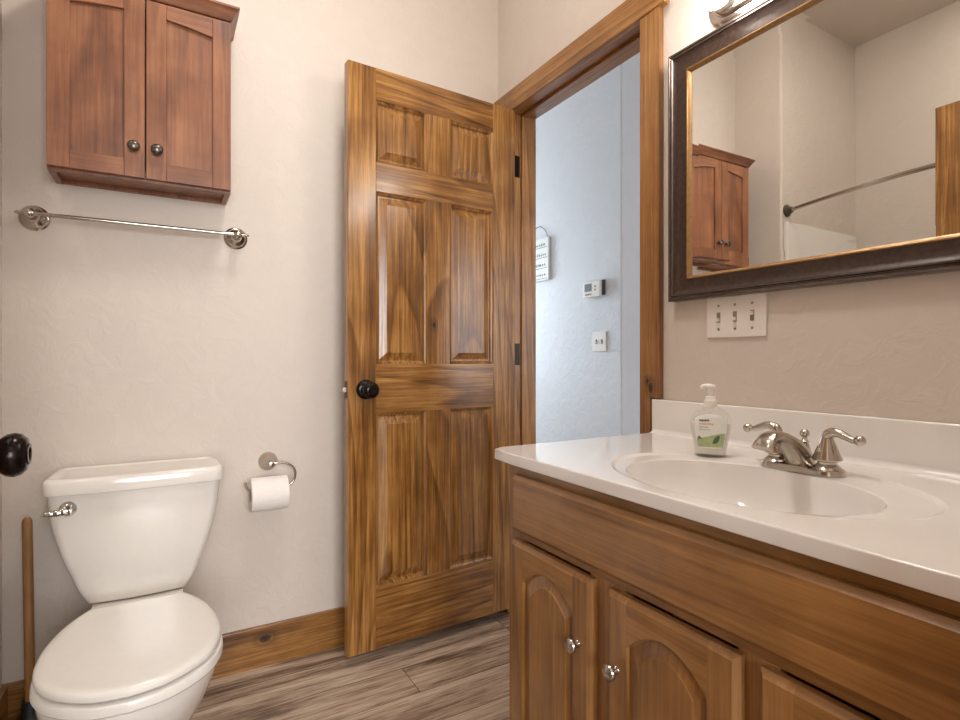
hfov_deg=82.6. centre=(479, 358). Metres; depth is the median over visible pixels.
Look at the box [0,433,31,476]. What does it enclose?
door knob
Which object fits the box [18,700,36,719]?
cup
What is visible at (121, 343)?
wall
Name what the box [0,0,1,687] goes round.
wall
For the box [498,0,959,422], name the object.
wall
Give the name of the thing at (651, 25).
door frame
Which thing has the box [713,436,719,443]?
print
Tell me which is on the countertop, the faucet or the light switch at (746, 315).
the faucet
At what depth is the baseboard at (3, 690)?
1.48 m
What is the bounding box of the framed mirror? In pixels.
[668,0,959,301]
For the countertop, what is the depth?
0.99 m
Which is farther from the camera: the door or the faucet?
the door
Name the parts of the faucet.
lever, handle, spout, plate, lift rod, handle, lever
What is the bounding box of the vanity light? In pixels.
[697,0,763,26]
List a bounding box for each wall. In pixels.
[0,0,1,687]
[2,0,497,683]
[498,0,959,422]
[536,52,639,443]
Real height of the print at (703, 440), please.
0.030 m
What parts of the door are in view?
latch plate, knob, panel, panel, panel, rail, rail, rail, rail, panel, panel, panel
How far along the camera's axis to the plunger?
1.47 m
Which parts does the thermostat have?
wall plate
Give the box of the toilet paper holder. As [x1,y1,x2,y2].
[244,452,296,491]
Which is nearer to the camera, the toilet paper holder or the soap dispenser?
the soap dispenser
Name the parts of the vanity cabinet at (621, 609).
door, rail, knob, knob, door, rail, rail, rail, rail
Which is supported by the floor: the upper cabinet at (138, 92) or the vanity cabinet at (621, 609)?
the vanity cabinet at (621, 609)
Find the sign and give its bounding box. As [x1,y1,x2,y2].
[536,226,549,281]
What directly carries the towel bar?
attached to the wall at (121, 343)
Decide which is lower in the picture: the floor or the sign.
the floor
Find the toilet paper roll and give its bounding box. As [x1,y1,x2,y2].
[248,475,289,512]
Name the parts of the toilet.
flush lever, bowl, seat, seat lid, tank lid, tank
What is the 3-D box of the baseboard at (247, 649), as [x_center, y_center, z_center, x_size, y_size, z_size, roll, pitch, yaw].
[-0.631,0.973,1.911,1.599,0.135,0.015,0,0,-30]
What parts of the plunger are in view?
handle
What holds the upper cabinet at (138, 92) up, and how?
attached to the wall at (121, 343)
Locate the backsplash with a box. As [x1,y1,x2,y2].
[649,399,959,479]
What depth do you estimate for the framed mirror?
1.19 m
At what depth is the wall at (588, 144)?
3.30 m
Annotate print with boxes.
[697,434,724,447]
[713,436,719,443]
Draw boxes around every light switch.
[593,331,606,350]
[707,292,767,337]
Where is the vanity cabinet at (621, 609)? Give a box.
[510,464,959,719]
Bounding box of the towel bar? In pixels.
[14,205,248,249]
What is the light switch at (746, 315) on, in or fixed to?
attached to the wall at (889, 348)
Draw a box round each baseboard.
[0,686,7,719]
[1,606,343,719]
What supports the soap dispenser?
on the countertop
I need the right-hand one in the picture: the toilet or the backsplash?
the backsplash
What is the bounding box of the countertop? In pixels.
[495,399,959,601]
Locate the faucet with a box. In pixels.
[743,421,866,477]
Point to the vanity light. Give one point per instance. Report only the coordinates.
(721, 12)
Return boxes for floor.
[190,610,509,719]
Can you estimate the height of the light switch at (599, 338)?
0.116 m
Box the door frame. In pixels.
[494,0,668,445]
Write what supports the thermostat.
attached to the wall at (588, 144)
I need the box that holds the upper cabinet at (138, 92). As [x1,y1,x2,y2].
[46,0,239,204]
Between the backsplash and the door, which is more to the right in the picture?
the backsplash
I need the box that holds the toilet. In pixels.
[29,456,222,719]
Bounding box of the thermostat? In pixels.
[583,279,604,297]
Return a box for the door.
[342,59,519,657]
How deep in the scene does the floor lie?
1.75 m
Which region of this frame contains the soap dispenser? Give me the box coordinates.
[691,383,729,453]
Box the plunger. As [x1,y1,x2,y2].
[18,517,36,719]
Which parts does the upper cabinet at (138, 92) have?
door, rail, rail, knob, knob, door, rail, rail, crown moulding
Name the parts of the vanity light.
lamp shade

